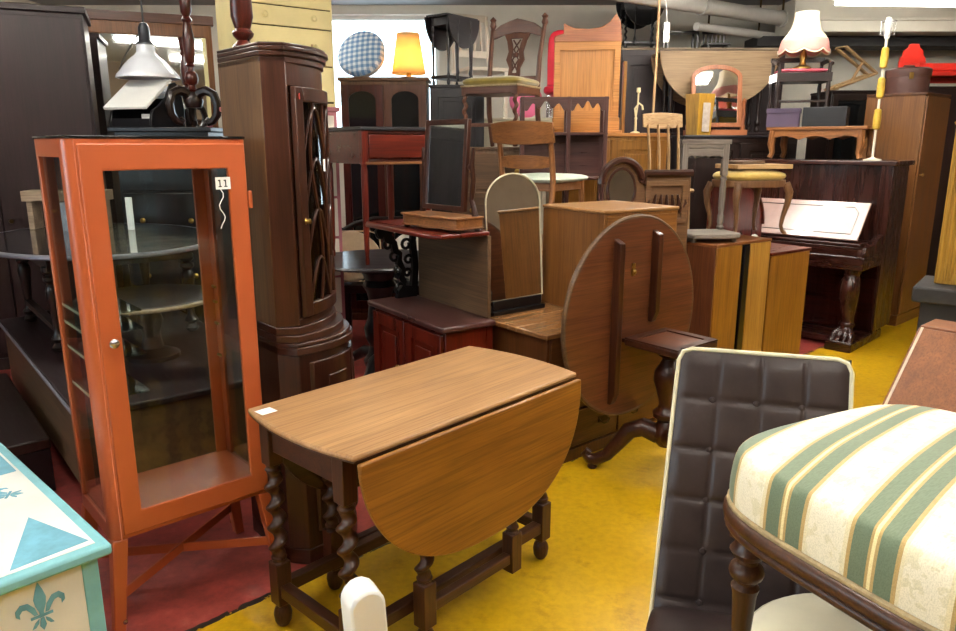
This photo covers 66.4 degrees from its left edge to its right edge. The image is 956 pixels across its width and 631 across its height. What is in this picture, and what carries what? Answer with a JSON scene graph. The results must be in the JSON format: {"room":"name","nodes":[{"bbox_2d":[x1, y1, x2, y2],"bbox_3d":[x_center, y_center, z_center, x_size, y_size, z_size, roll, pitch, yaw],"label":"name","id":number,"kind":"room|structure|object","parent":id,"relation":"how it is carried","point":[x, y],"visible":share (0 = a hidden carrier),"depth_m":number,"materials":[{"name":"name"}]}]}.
{"room":"second-hand shop","nodes":[
{"label":"second-hand shop","id":0,"kind":"room"},
{"bbox_2d":[29,0,790,4],"bbox_3d":[0.800,-2.184,2.261,11.600,0.100,12.600,0,13,0],"label":"ceiling","id":1,"kind":"structure","parent":0,"point":[45,2],"depth_m":8.25,"materials":[{"name":"grey paint"}]},
{"bbox_2d":[115,0,180,80],"bbox_3d":[-2.270,-2.176,4.903,0.414,1.122,0.414,0,13,0],"label":"pendant lamp","id":2,"kind":"object","parent":1,"relation":"hanging from","point":[145,64],"visible":0.98,"depth_m":4.93,"materials":[{"name":"white metal"}]},
{"bbox_2d":[652,0,669,112],"bbox_3d":[1.577,-2.383,6.241,0.115,1.330,0.020,0,13,0],"label":"hanging cable","id":3,"kind":"object","parent":1,"relation":"hanging from","point":[666,24],"visible":0.86,"depth_m":6.24,"materials":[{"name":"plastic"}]},
{"bbox_2d":[611,0,787,26],"bbox_3d":[1.964,-2.981,6.745,4.002,0.397,0.163,-10,17,-37],"label":"ceiling pipe","id":4,"kind":"object","parent":1,"relation":"hanging from","point":[718,8],"visible":0.91,"depth_m":7.02,"materials":[{"name":"metal"}]},
{"bbox_2d":[693,0,775,37],"bbox_3d":[2.810,-3.151,7.635,1.701,0.472,0.077,-10,17,-37],"label":"ceiling pipe","id":5,"kind":"object","parent":1,"relation":"hanging from","point":[703,27],"visible":0.79,"depth_m":7.47,"materials":[{"name":"metal"}]},
{"bbox_2d":[832,0,955,6],"bbox_3d":[4.100,-3.055,6.833,1.560,0.291,0.178,-1,13,-4],"label":"ceiling light","id":6,"kind":"object","parent":1,"relation":"hanging from","point":[907,3],"visible":1,"depth_m":6.81,"materials":[{"name":"white paint"}]},
{"bbox_2d":[0,316,918,630],"bbox_3d":[0.800,0.883,2.980,11.600,0.100,12.600,0,13,0],"label":"floor","id":7,"kind":"structure","parent":0,"point":[596,572],"depth_m":2.66,"materials":[{"name":"carpet"}]},
{"bbox_2d":[0,373,55,490],"bbox_3d":[-2.385,0.571,3.534,0.370,0.254,1.216,-11,17,-38],"label":"trunk","id":8,"kind":"object","parent":7,"relation":"on","point":[22,434],"visible":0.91,"depth_m":3.21,"materials":[{"name":"black wood"}]},
{"bbox_2d":[0,442,111,630],"bbox_3d":[-1.429,0.780,1.992,1.020,0.552,0.500,12,18,42],"label":"chest","id":9,"kind":"object","parent":7,"relation":"on","point":[50,577],"visible":1,"depth_m":1.76,"materials":[{"name":"white paint"}]},
{"bbox_2d":[0,2,117,369],"bbox_3d":[-3.210,-0.842,4.967,1.240,2.350,0.616,-6,14,-23],"label":"wardrobe","id":10,"kind":"object","parent":7,"relation":"on","point":[47,84],"visible":0.5,"depth_m":4.72,"materials":[{"name":"brown wood"}]},
{"bbox_2d":[0,310,247,484],"bbox_3d":[-1.804,0.378,3.817,0.899,0.500,2.012,-11,17,-38],"label":"sideboard","id":11,"kind":"object","parent":7,"relation":"on","point":[172,422],"visible":0.3,"depth_m":3.18,"materials":[{"name":"brown wood"}]},
{"bbox_2d":[0,223,216,351],"bbox_3d":[-2.062,-0.186,4.034,1.148,0.500,1.589,-11,17,-38],"label":"table","id":12,"kind":"object","parent":11,"relation":"on","point":[145,244],"visible":0.56,"depth_m":3.81,"materials":[{"name":"wood"}]},
{"bbox_2d":[60,203,67,230],"bbox_3d":[-2.360,-0.572,4.231,0.150,0.160,0.060,-2,13,-8],"label":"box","id":13,"kind":"object","parent":12,"relation":"on","point":[62,205],"visible":0.02,"depth_m":4.20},
{"bbox_2d":[20,189,113,229],"bbox_3d":[-2.433,-0.634,4.351,0.460,0.225,0.150,-2,13,-8],"label":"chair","id":14,"kind":"object","parent":12,"relation":"on","point":[33,198],"visible":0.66,"depth_m":4.28,"materials":[{"name":"beige wood"}]},
{"bbox_2d":[125,197,134,229],"bbox_3d":[-2.030,-0.594,4.257,0.040,0.190,0.008,0,13,0],"label":"paper sign","id":15,"kind":"object","parent":12,"relation":"on","point":[128,200],"visible":1,"depth_m":4.25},
{"bbox_2d":[72,284,202,363],"bbox_3d":[-1.550,0.051,3.458,0.634,0.300,0.634,0,13,0],"label":"round table","id":16,"kind":"object","parent":11,"relation":"on","point":[154,299],"visible":0.58,"depth_m":3.42,"materials":[{"name":"brown wood"}]},
{"bbox_2d":[86,9,218,287],"bbox_3d":[-2.553,-1.120,5.891,0.970,2.470,0.300,-5,14,-21],"label":"mirror","id":17,"kind":"object","parent":7,"relation":"on","point":[111,32],"visible":0.21,"depth_m":5.65,"materials":[{"name":"brown wood"}]},
{"bbox_2d":[32,135,273,630],"bbox_3d":[-1.030,0.188,2.407,0.579,1.514,0.394,-12,18,-41],"label":"display cabinet","id":18,"kind":"object","parent":7,"relation":"on","point":[127,503],"visible":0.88,"depth_m":2.27,"materials":[{"name":"orange paint"}]},
{"bbox_2d":[64,297,140,313],"bbox_3d":[-1.168,-0.029,2.256,0.154,0.006,0.279,-12,18,-41],"label":"glass shelf","id":19,"kind":"object","parent":18,"relation":"attached to","point":[123,306],"depth_m":2.27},
{"bbox_2d":[66,314,142,331],"bbox_3d":[-1.168,0.025,2.269,0.154,0.006,0.279,-12,18,-41],"label":"glass shelf","id":20,"kind":"object","parent":18,"relation":"attached to","point":[126,324],"depth_m":2.27,"materials":[{"name":"glass"}]},
{"bbox_2d":[69,338,145,357],"bbox_3d":[-1.168,0.102,2.287,0.154,0.006,0.279,-12,18,-41],"label":"glass shelf","id":21,"kind":"object","parent":18,"relation":"attached to","point":[129,349],"depth_m":2.29,"materials":[{"name":"glass"}]},
{"bbox_2d":[73,373,149,395],"bbox_3d":[-1.168,0.219,2.314,0.154,0.006,0.279,-12,18,-41],"label":"glass shelf","id":22,"kind":"object","parent":18,"relation":"attached to","point":[134,386],"depth_m":2.32,"materials":[{"name":"glass"}]},
{"bbox_2d":[107,127,238,340],"bbox_3d":[-2.090,-0.506,5.177,0.680,1.600,0.488,0,13,0],"label":"cabinet","id":23,"kind":"object","parent":7,"relation":"on","point":[158,196],"visible":0.39,"depth_m":4.92,"materials":[{"name":"brown wood"}]},
{"bbox_2d":[103,79,185,126],"bbox_3d":[-2.267,-1.441,4.955,0.360,0.321,0.359,4,14,16],"label":"box","id":24,"kind":"object","parent":23,"relation":"on","point":[136,104],"visible":0.77,"depth_m":4.89,"materials":[{"name":"black wood"}]},
{"bbox_2d":[165,0,220,126],"bbox_3d":[-1.895,-1.775,4.876,0.334,0.992,0.342,0,13,0],"label":"chandelier","id":25,"kind":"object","parent":23,"relation":"on","point":[193,96],"depth_m":4.87,"materials":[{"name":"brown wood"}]},
{"bbox_2d":[219,107,345,319],"bbox_3d":[-1.306,-0.537,5.025,0.650,1.730,0.493,-10,16,-36],"label":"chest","id":26,"kind":"object","parent":7,"relation":"on","point":[339,305],"visible":0.17,"depth_m":5.01,"materials":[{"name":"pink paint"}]},
{"bbox_2d":[215,0,335,106],"bbox_3d":[-1.303,-1.741,4.747,0.610,0.740,0.480,-10,16,-36],"label":"drawers","id":27,"kind":"object","parent":26,"relation":"on","point":[302,22],"visible":0.48,"depth_m":4.60,"materials":[{"name":"paint"}]},
{"bbox_2d":[217,41,357,563],"bbox_3d":[-0.624,-0.021,2.674,0.378,1.800,0.379,-11,17,-40],"label":"tall cabinet","id":28,"kind":"object","parent":7,"relation":"on","point":[272,95],"visible":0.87,"depth_m":2.47,"materials":[{"name":"brown wood"}]},
{"bbox_2d":[230,0,253,46],"bbox_3d":[-0.790,-1.151,2.406,0.076,0.520,0.076,0,13,0],"label":"bedpost","id":29,"kind":"object","parent":28,"relation":"on","point":[241,12],"visible":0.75,"depth_m":2.42,"materials":[{"name":"brown wood"}]},
{"bbox_2d":[341,576,387,630],"bbox_3d":[-0.160,0.818,1.276,0.119,0.804,0.320,-8,15,-29],"label":"post","id":30,"kind":"object","parent":7,"relation":"on","point":[363,607],"visible":1,"depth_m":1.16,"materials":[{"name":"paint"}]},
{"bbox_2d":[334,249,418,375],"bbox_3d":[-0.640,0.006,4.788,0.864,0.770,0.864,0,13,0],"label":"round table","id":31,"kind":"object","parent":7,"relation":"on","point":[379,282],"visible":0.49,"depth_m":4.67,"materials":[{"name":"brown wood"}]},
{"bbox_2d":[328,126,430,264],"bbox_3d":[-0.633,-0.776,4.650,0.504,0.815,0.524,-10,16,-36],"label":"writing desk","id":32,"kind":"object","parent":31,"relation":"on","point":[363,145],"visible":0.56,"depth_m":4.39,"materials":[{"name":"brown wood"}]},
{"bbox_2d":[342,216,418,326],"bbox_3d":[-0.700,-0.306,5.814,0.841,0.921,0.500,0,13,0],"label":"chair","id":33,"kind":"object","parent":7,"relation":"on","point":[349,287],"visible":0.18,"depth_m":5.91,"materials":[{"name":"brown wood"}]},
{"bbox_2d":[342,230,380,281],"bbox_3d":[-0.980,-0.460,5.665,0.462,0.390,0.165,-2,13,-8],"label":"cushion","id":34,"kind":"object","parent":33,"relation":"on","point":[351,239],"visible":0.28,"depth_m":5.62,"materials":[{"name":"beige fabric"}]},
{"bbox_2d":[393,232,418,280],"bbox_3d":[-0.480,-0.469,5.704,0.462,0.390,0.165,1,13,4],"label":"cushion","id":35,"kind":"object","parent":33,"relation":"on","point":[402,236],"visible":0.07,"depth_m":5.66,"materials":[{"name":"white fabric"}]},
{"bbox_2d":[337,77,430,319],"bbox_3d":[-0.770,-0.988,6.313,0.740,2.020,0.384,0,13,0],"label":"cabinet","id":36,"kind":"object","parent":7,"relation":"on","point":[365,101],"visible":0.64,"depth_m":6.00,"materials":[{"name":"brown wood"}]},
{"bbox_2d":[338,31,384,76],"bbox_3d":[-0.967,-2.169,6.068,0.403,0.384,0.299,0,13,0],"label":"cushion","id":37,"kind":"object","parent":36,"relation":"on","point":[362,53],"visible":0.98,"depth_m":5.99,"materials":[{"name":"blue fabric"}]},
{"bbox_2d":[392,32,425,76],"bbox_3d":[-0.575,-2.142,6.030,0.284,0.355,0.284,0,13,0],"label":"table lamp","id":38,"kind":"object","parent":36,"relation":"on","point":[408,61],"visible":0.95,"depth_m":5.93,"materials":[{"name":"yellow fabric"}]},
{"bbox_2d":[248,346,580,630],"bbox_3d":[-0.166,0.591,2.404,0.583,0.731,1.024,12,18,42],"label":"table","id":39,"kind":"object","parent":7,"relation":"on","point":[447,452],"visible":0.96,"depth_m":2.19,"materials":[{"name":"brown wood"}]},
{"bbox_2d":[366,219,495,372],"bbox_3d":[-0.268,0.111,3.633,0.315,1.105,0.782,-9,16,-34],"label":"sideboard","id":40,"kind":"object","parent":7,"relation":"on","point":[451,310],"visible":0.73,"depth_m":3.55,"materials":[{"name":"brown wood"}]},
{"bbox_2d":[366,219,488,239],"bbox_3d":[-0.277,-0.422,3.534,0.300,0.022,0.730,-9,16,-34],"label":"shelf","id":41,"kind":"object","parent":40,"relation":"attached to","point":[394,225],"depth_m":3.35,"materials":[{"name":"brown wood"}]},
{"bbox_2d":[401,119,483,232],"bbox_3d":[-0.183,-0.645,3.352,0.194,0.495,0.416,-12,17,-40],"label":"mirror","id":42,"kind":"object","parent":40,"relation":"on","point":[446,156],"visible":1,"depth_m":3.34,"materials":[{"name":"brown wood"}]},
{"bbox_2d":[429,85,483,212],"bbox_3d":[-0.170,-0.955,6.303,0.456,1.960,0.451,0,13,0],"label":"tall cabinet","id":43,"kind":"object","parent":7,"relation":"on","point":[445,100],"visible":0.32,"depth_m":5.94,"materials":[{"name":"brown wood"}]},
{"bbox_2d":[424,13,479,84],"bbox_3d":[-0.207,-2.175,6.030,0.264,0.540,0.400,10,17,37],"label":"table","id":44,"kind":"object","parent":43,"relation":"on","point":[442,29],"visible":0.96,"depth_m":5.94,"materials":[{"name":"brown wood"}]},
{"bbox_2d":[452,147,518,230],"bbox_3d":[0.120,-0.552,5.660,0.640,1.470,0.548,0,13,0],"label":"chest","id":45,"kind":"object","parent":7,"relation":"on","point":[486,158],"visible":0.04,"depth_m":5.30,"materials":[{"name":"brown wood"}]},
{"bbox_2d":[460,13,547,146],"bbox_3d":[0.194,-1.752,5.420,0.482,0.974,0.533,7,15,27],"label":"carved chair","id":46,"kind":"object","parent":45,"relation":"on","point":[514,85],"visible":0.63,"depth_m":5.44,"materials":[{"name":"brown wood"}]},
{"bbox_2d":[484,118,551,299],"bbox_3d":[0.360,-0.968,6.885,1.320,1.720,0.551,0,13,0],"label":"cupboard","id":47,"kind":"object","parent":7,"relation":"on","point":[486,130],"visible":0.08,"depth_m":6.50,"materials":[{"name":"beige paint"}]},
{"bbox_2d":[452,13,508,117],"bbox_3d":[0.006,-2.269,6.628,0.400,0.930,0.467,-6,14,-23],"label":"chair","id":48,"kind":"object","parent":47,"relation":"on","point":[483,19],"visible":0.52,"depth_m":6.70,"materials":[{"name":"paint"}]},
{"bbox_2d":[509,92,541,117],"bbox_3d":[0.433,-1.948,6.602,0.300,0.313,0.118,-3,13,-12],"label":"cushion","id":49,"kind":"object","parent":47,"relation":"on","point":[530,112],"visible":0.26,"depth_m":6.57,"materials":[{"name":"pink fabric"}]},
{"bbox_2d":[543,30,563,117],"bbox_3d":[0.820,-2.190,6.597,0.430,0.790,0.445,2,13,10],"label":"chair","id":50,"kind":"object","parent":47,"relation":"on","point":[548,90],"visible":0.25,"depth_m":6.71,"materials":[{"name":"plastic"}]},
{"bbox_2d":[541,234,542,261],"bbox_3d":[0.440,-0.083,5.019,0.940,0.850,0.830,0,13,0],"label":"table","id":51,"kind":"object","parent":7,"relation":"on","point":[541,234],"visible":0.02,"depth_m":4.69,"materials":[{"name":"brown wood"}]},
{"bbox_2d":[490,121,587,203],"bbox_3d":[0.397,-0.833,4.655,0.440,0.775,0.593,9,16,33],"label":"dining chair","id":52,"kind":"object","parent":51,"relation":"on","point":[506,132],"visible":0.73,"depth_m":4.41,"materials":[{"name":"brown wood"}]},
{"bbox_2d":[519,96,608,202],"bbox_3d":[0.585,-1.028,5.100,0.592,0.950,0.228,0,13,2],"label":"whatnot","id":53,"kind":"object","parent":51,"relation":"on","point":[584,153],"visible":0.59,"depth_m":5.13,"materials":[{"name":"brown wood"}]},
{"bbox_2d":[520,97,608,101],"bbox_3d":[0.585,-1.480,4.994,0.592,0.018,0.228,0,13,2],"label":"shelf","id":54,"kind":"object","parent":53,"relation":"attached to","point":[523,99],"depth_m":4.89,"materials":[{"name":"brown wood"}]},
{"bbox_2d":[554,132,607,134],"bbox_3d":[0.585,-1.256,5.047,0.592,0.018,0.228,0,13,2],"label":"shelf","id":55,"kind":"object","parent":53,"relation":"attached to","point":[556,133],"depth_m":4.93,"materials":[{"name":"brown wood"}]},
{"bbox_2d":[490,300,658,463],"bbox_3d":[0.533,0.287,3.854,1.040,0.660,0.590,-11,17,-38],"label":"dresser","id":56,"kind":"object","parent":7,"relation":"on","point":[536,333],"visible":0.14,"depth_m":3.53,"materials":[{"name":"brown wood"}]},
{"bbox_2d":[484,173,544,316],"bbox_3d":[0.160,-0.355,3.628,0.439,0.693,0.110,-10,16,-36],"label":"arched mirror","id":57,"kind":"object","parent":56,"relation":"on","point":[512,205],"visible":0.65,"depth_m":3.66,"materials":[{"name":"mirror"}]},
{"bbox_2d":[542,200,678,306],"bbox_3d":[0.682,-0.317,3.836,0.512,0.523,0.479,-8,16,-32],"label":"base cabinet","id":58,"kind":"object","parent":56,"relation":"on","point":[569,229],"visible":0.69,"depth_m":3.72,"materials":[{"name":"brown wood"}]},
{"bbox_2d":[546,133,666,203],"bbox_3d":[0.970,-0.620,5.729,0.860,1.570,0.541,0,13,0],"label":"cabinet","id":59,"kind":"object","parent":7,"relation":"on","point":[634,146],"visible":0.24,"depth_m":5.36,"materials":[{"name":"orange wood"}]},
{"bbox_2d":[552,14,626,132],"bbox_3d":[0.829,-1.808,5.486,0.565,0.853,0.210,1,13,4],"label":"cabinet","id":60,"kind":"object","parent":59,"relation":"on","point":[586,61],"visible":0.86,"depth_m":5.46,"materials":[{"name":"brown wood"}]},
{"bbox_2d":[630,88,643,132],"bbox_3d":[1.201,-1.541,5.493,0.091,0.330,0.068,0,13,0],"label":"candle holder","id":61,"kind":"object","parent":59,"relation":"on","point":[638,89],"visible":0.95,"depth_m":5.49,"materials":[{"name":"wood"}]},
{"bbox_2d":[561,214,717,468],"bbox_3d":[0.761,0.145,3.296,0.645,1.193,0.763,4,14,17],"label":"table","id":62,"kind":"object","parent":7,"relation":"on","point":[628,306],"visible":0.82,"depth_m":3.22,"materials":[{"name":"brown wood"}]},
{"bbox_2d":[598,157,693,249],"bbox_3d":[0.969,-0.249,4.481,0.580,1.420,0.192,-2,13,-10],"label":"overmantel","id":63,"kind":"object","parent":7,"relation":"on","point":[623,178],"visible":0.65,"depth_m":4.29,"materials":[{"name":"brown wood"}]},
{"bbox_2d":[606,167,636,201],"bbox_3d":[0.839,-0.735,4.271,0.185,0.261,0.017,-2,13,-10],"label":"mirror","id":64,"kind":"object","parent":63,"relation":"attached to","point":[621,182],"depth_m":4.26,"materials":[{"name":"mirror"}]},
{"bbox_2d":[618,48,784,132],"bbox_3d":[2.280,-1.559,7.831,1.660,2.440,0.420,0,13,0],"label":"wardrobe","id":65,"kind":"object","parent":7,"relation":"on","point":[640,74],"visible":0.09,"depth_m":7.46,"materials":[{"name":"brown wood"}]},
{"bbox_2d":[616,1,663,47],"bbox_3d":[1.661,-2.983,7.503,0.440,0.480,0.264,-2,13,-8],"label":"table","id":66,"kind":"object","parent":65,"relation":"on","point":[633,16],"visible":0.7,"depth_m":7.39,"materials":[{"name":"black wood"}]},
{"bbox_2d":[662,25,699,47],"bbox_3d":[2.080,-2.863,7.494,0.340,0.250,0.200,0,13,0],"label":"bench","id":67,"kind":"object","parent":65,"relation":"on","point":[678,33],"visible":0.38,"depth_m":7.43,"materials":[{"name":"black wood"}]},
{"bbox_2d":[701,32,730,47],"bbox_3d":[2.440,-2.841,7.479,0.250,0.214,0.200,0,13,0],"label":"spindle chair","id":68,"kind":"object","parent":65,"relation":"on","point":[707,44],"visible":0.73,"depth_m":7.53,"materials":[{"name":"black wood"}]},
{"bbox_2d":[650,132,768,169],"bbox_3d":[2.300,-1.031,7.416,1.320,1.600,0.510,0,13,0],"label":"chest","id":69,"kind":"object","parent":7,"relation":"on","point":[671,133],"visible":0.07,"depth_m":6.99,"materials":[{"name":"brown wood"}]},
{"bbox_2d":[651,51,779,131],"bbox_3d":[2.300,-2.189,7.190,1.140,0.757,0.386,0,13,0],"label":"table","id":70,"kind":"object","parent":69,"relation":"on","point":[675,69],"visible":0.72,"depth_m":6.96,"materials":[{"name":"brown wood"}]},
{"bbox_2d":[686,235,771,350],"bbox_3d":[1.543,-0.061,4.816,0.578,0.900,0.442,-10,16,-35],"label":"base cabinet","id":71,"kind":"object","parent":7,"relation":"on","point":[730,278],"visible":0.5,"depth_m":4.57,"materials":[{"name":"brown wood"}]},
{"bbox_2d":[679,139,739,242],"bbox_3d":[1.444,-0.774,4.526,0.340,0.618,0.295,-2,13,-8],"label":"chair","id":72,"kind":"object","parent":71,"relation":"on","point":[690,148],"visible":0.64,"depth_m":4.57,"materials":[{"name":"grey wood"}]},
{"bbox_2d":[703,169,793,234],"bbox_3d":[1.800,-0.761,4.885,0.485,0.431,0.340,-5,14,-21],"label":"stool","id":73,"kind":"object","parent":71,"relation":"on","point":[737,179],"visible":0.86,"depth_m":4.74,"materials":[{"name":"brown wood"}]},
{"bbox_2d":[713,169,785,180],"bbox_3d":[1.800,-0.927,4.846,0.470,0.090,0.335,-5,14,-21],"label":"seat cushion","id":74,"kind":"object","parent":73,"relation":"on","point":[733,174],"depth_m":4.70,"materials":[{"name":"yellow fabric"}]},
{"bbox_2d":[715,163,792,168],"bbox_3d":[1.830,-0.992,4.852,0.400,0.028,0.280,-3,13,-12],"label":"frame","id":75,"kind":"object","parent":73,"relation":"on","point":[766,165],"visible":0.88,"depth_m":4.74,"materials":[{"name":"brown wood"}]},
{"bbox_2d":[670,135,797,228],"bbox_3d":[2.360,-0.895,6.902,1.040,1.570,0.473,0,13,0],"label":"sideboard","id":76,"kind":"object","parent":7,"relation":"on","point":[742,146],"visible":0.27,"depth_m":6.58,"materials":[{"name":"brown wood"}]},
{"bbox_2d":[686,93,714,134],"bbox_3d":[2.001,-1.815,6.598,0.184,0.360,0.188,-6,14,-23],"label":"box","id":77,"kind":"object","parent":76,"relation":"on","point":[699,106],"visible":0.92,"depth_m":6.53,"materials":[{"name":"gold wood"}]},
{"bbox_2d":[683,65,746,134],"bbox_3d":[2.220,-2.001,6.782,0.562,0.639,0.200,0,13,0],"label":"mirror","id":78,"kind":"object","parent":76,"relation":"on","point":[724,81],"visible":0.68,"depth_m":6.79,"materials":[{"name":"brown wood"}]},
{"bbox_2d":[706,187,764,236],"bbox_3d":[1.914,-0.376,5.474,0.653,1.213,0.055,-10,16,-35],"label":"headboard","id":79,"kind":"object","parent":7,"relation":"on","point":[747,195],"visible":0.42,"depth_m":5.39,"materials":[{"name":"brown wood"}]},
{"bbox_2d":[646,347,854,630],"bbox_3d":[0.596,0.641,1.602,0.440,1.001,0.739,4,14,16],"label":"leather chair","id":80,"kind":"object","parent":7,"relation":"on","point":[722,398],"visible":0.57,"depth_m":1.76,"materials":[{"name":"brown leather"}]},
{"bbox_2d":[751,593,871,630],"bbox_3d":[0.755,0.699,1.436,0.441,0.110,0.441,0,13,0],"label":"seat pad","id":81,"kind":"object","parent":80,"relation":"on","point":[806,611],"visible":0.48,"depth_m":1.52,"materials":[{"name":"beige fabric"}]},
{"bbox_2d":[761,243,811,353],"bbox_3d":[1.973,-0.086,5.141,0.482,0.800,0.435,-10,16,-35],"label":"base cabinet","id":82,"kind":"object","parent":7,"relation":"on","point":[788,264],"visible":0.41,"depth_m":4.95,"materials":[{"name":"brown wood"}]},
{"bbox_2d":[729,158,914,352],"bbox_3d":[2.599,-0.562,5.921,1.310,1.370,0.915,13,18,44],"label":"upright piano","id":83,"kind":"object","parent":7,"relation":"on","point":[850,212],"visible":0.49,"depth_m":5.58,"materials":[{"name":"brown wood"}]},
{"bbox_2d":[766,126,879,159],"bbox_3d":[2.771,-1.396,5.909,0.780,0.253,0.303,13,18,44],"label":"table","id":84,"kind":"object","parent":83,"relation":"on","point":[829,132],"visible":0.9,"depth_m":5.77,"materials":[{"name":"brown wood"}]},
{"bbox_2d":[766,108,801,126],"bbox_3d":[2.548,-1.645,6.087,0.260,0.150,0.210,6,15,24],"label":"box","id":85,"kind":"object","parent":84,"relation":"on","point":[776,117],"visible":0.88,"depth_m":6.00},
{"bbox_2d":[768,58,834,108],"bbox_3d":[2.626,-1.902,5.961,0.452,0.405,0.280,2,13,9],"label":"chair","id":86,"kind":"object","parent":85,"relation":"on","point":[819,76],"visible":0.98,"depth_m":5.85,"materials":[{"name":"brown wood"}]},
{"bbox_2d":[774,68,827,73],"bbox_3d":[2.626,-1.985,5.941,0.380,0.036,0.250,2,13,9],"label":"seat cushion","id":87,"kind":"object","parent":86,"relation":"on","point":[808,70],"depth_m":5.83,"materials":[{"name":"pink fabric"}]},
{"bbox_2d":[777,10,830,68],"bbox_3d":[2.635,-2.215,5.887,0.399,0.432,0.399,-5,14,-21],"label":"lamp","id":88,"kind":"object","parent":86,"relation":"on","point":[806,37],"visible":1,"depth_m":5.77,"materials":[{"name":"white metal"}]},
{"bbox_2d":[801,106,849,126],"bbox_3d":[2.788,-1.590,5.852,0.320,0.150,0.220,8,15,30],"label":"box","id":89,"kind":"object","parent":84,"relation":"on","point":[812,116],"visible":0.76,"depth_m":5.76,"materials":[{"name":"grey wood"}]},
{"bbox_2d":[863,17,896,160],"bbox_3d":[2.951,-1.651,5.351,0.124,1.010,0.124,0,13,0],"label":"lamp","id":90,"kind":"object","parent":83,"relation":"on","point":[888,23],"visible":1,"depth_m":5.32,"materials":[{"name":"beige metal"}]},
{"bbox_2d":[805,90,875,159],"bbox_3d":[3.580,-1.183,7.231,0.580,1.980,0.460,0,13,0],"label":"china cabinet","id":91,"kind":"object","parent":7,"relation":"on","point":[821,147],"visible":0.19,"depth_m":6.90,"materials":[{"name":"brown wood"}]},
{"bbox_2d":[824,45,877,90],"bbox_3d":[3.580,-2.356,6.978,0.478,0.406,0.162,-4,14,-15],"label":"rack","id":92,"kind":"object","parent":91,"relation":"on","point":[854,79],"visible":0.91,"depth_m":6.94,"materials":[{"name":"brown wood"}]},
{"bbox_2d":[860,92,951,325],"bbox_3d":[3.591,-0.909,6.261,0.590,1.890,0.488,-12,18,-41],"label":"wardrobe","id":93,"kind":"object","parent":7,"relation":"on","point":[913,125],"visible":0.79,"depth_m":5.99,"materials":[{"name":"brown wood"}]},
{"bbox_2d":[884,65,932,93],"bbox_3d":[3.500,-1.922,5.948,0.336,0.225,0.336,0,13,0],"label":"box","id":94,"kind":"object","parent":93,"relation":"on","point":[907,78],"visible":0.91,"depth_m":5.83,"materials":[{"name":"leather"}]},
{"bbox_2d":[882,319,955,412],"bbox_3d":[1.711,0.518,2.387,0.488,0.852,0.640,-12,17,-40],"label":"desk","id":95,"kind":"object","parent":7,"relation":"on","point":[926,376],"visible":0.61,"depth_m":2.45,"materials":[{"name":"brown wood"}]},
{"bbox_2d":[911,275,955,332],"bbox_3d":[2.606,0.236,3.812,0.620,0.780,0.440,10,17,37],"label":"base cabinet","id":96,"kind":"object","parent":7,"relation":"on","point":[937,301],"visible":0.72,"depth_m":3.72,"materials":[{"name":"black paint"}]},
{"bbox_2d":[934,122,955,284],"bbox_3d":[2.582,-0.574,3.590,0.499,0.895,0.048,10,17,37],"label":"panel","id":97,"kind":"object","parent":96,"relation":"on","point":[945,272],"visible":1,"depth_m":3.74,"materials":[{"name":"wood"}]},
{"bbox_2d":[926,86,955,275],"bbox_3d":[4.750,-1.260,7.454,1.320,2.030,0.510,0,13,0],"label":"tall cabinet","id":98,"kind":"object","parent":7,"relation":"on","point":[949,90],"visible":0.06,"depth_m":7.18,"materials":[{"name":"brown wood"}]},
{"bbox_2d":[898,44,955,82],"bbox_3d":[4.720,-2.441,7.118,1.120,0.420,0.295,0,13,0],"label":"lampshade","id":99,"kind":"object","parent":98,"relation":"on","point":[913,55],"visible":0.59,"depth_m":7.21,"materials":[{"name":"fabric"}]},
{"bbox_3d":[0.999,0.999,1.339,0.475,0.424,0.880,4,14,16],"label":"side table","id":100,"kind":"object","parent":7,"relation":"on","visible":0},
{"bbox_2d":[723,404,955,630],"bbox_3d":[0.812,0.507,1.278,0.629,0.560,0.629,-7,15,-26],"label":"upholstered stool","id":101,"kind":"object","parent":100,"relation":"on","point":[856,508],"visible":1,"depth_m":1.16,"materials":[{"name":"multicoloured fabric"}]},
{"bbox_3d":[1.345,-0.098,5.354,0.320,0.725,0.300,0,13,0],"label":"side table","id":102,"kind":"object","parent":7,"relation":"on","visible":0},
{"bbox_2d":[642,113,693,228],"bbox_3d":[1.341,-0.945,5.218,0.320,0.988,0.401,-1,13,-4],"label":"slat chair","id":103,"kind":"object","parent":102,"relation":"on","point":[658,121],"visible":0.42,"depth_m":5.25,"materials":[{"name":"brown wood"}]},
{"bbox_2d":[59,5,955,226],"bbox_3d":[0.800,-2.112,8.852,11.600,3.050,0.200,0,13,0],"label":"wall","id":104,"kind":"structure","parent":0,"point":[575,16],"depth_m":8.49,"materials":[{"name":"beige paint"}]},
{"bbox_2d":[332,15,439,84],"bbox_3d":[-1.150,-2.696,8.715,1.400,1.650,0.060,0,13,0],"label":"window","id":105,"kind":"structure","parent":104,"relation":"in","point":[334,17],"depth_m":8.50,"materials":[{"name":"paint"}]},
{"bbox_3d":[6.700,-0.651,2.621,0.200,3.050,12.600,0,13,0],"label":"wall","id":106,"kind":"structure","parent":0,"visible":0},
{"bbox_2d":[744,36,955,49],"bbox_3d":[4.800,-2.992,8.029,3.600,0.100,0.400,0,13,0],"label":"trim","id":107,"kind":"structure","parent":106,"relation":"attached to","point":[854,42],"depth_m":7.84,"materials":[{"name":"paint"}]},
{"bbox_2d":[775,0,955,35],"bbox_3d":[4.925,-3.145,7.736,3.350,0.330,0.500,0,13,0],"label":"ceiling beam","id":108,"kind":"structure","parent":106,"relation":"attached to","point":[827,8],"depth_m":7.50,"materials":[{"name":"paint"}]},
{"bbox_2d":[794,17,955,19],"bbox_3d":[4.925,-3.047,7.497,3.350,0.030,0.050,0,13,0],"label":"trim","id":109,"kind":"structure","parent":106,"relation":"attached to","point":[821,18],"depth_m":7.47,"materials":[{"name":"paint"}]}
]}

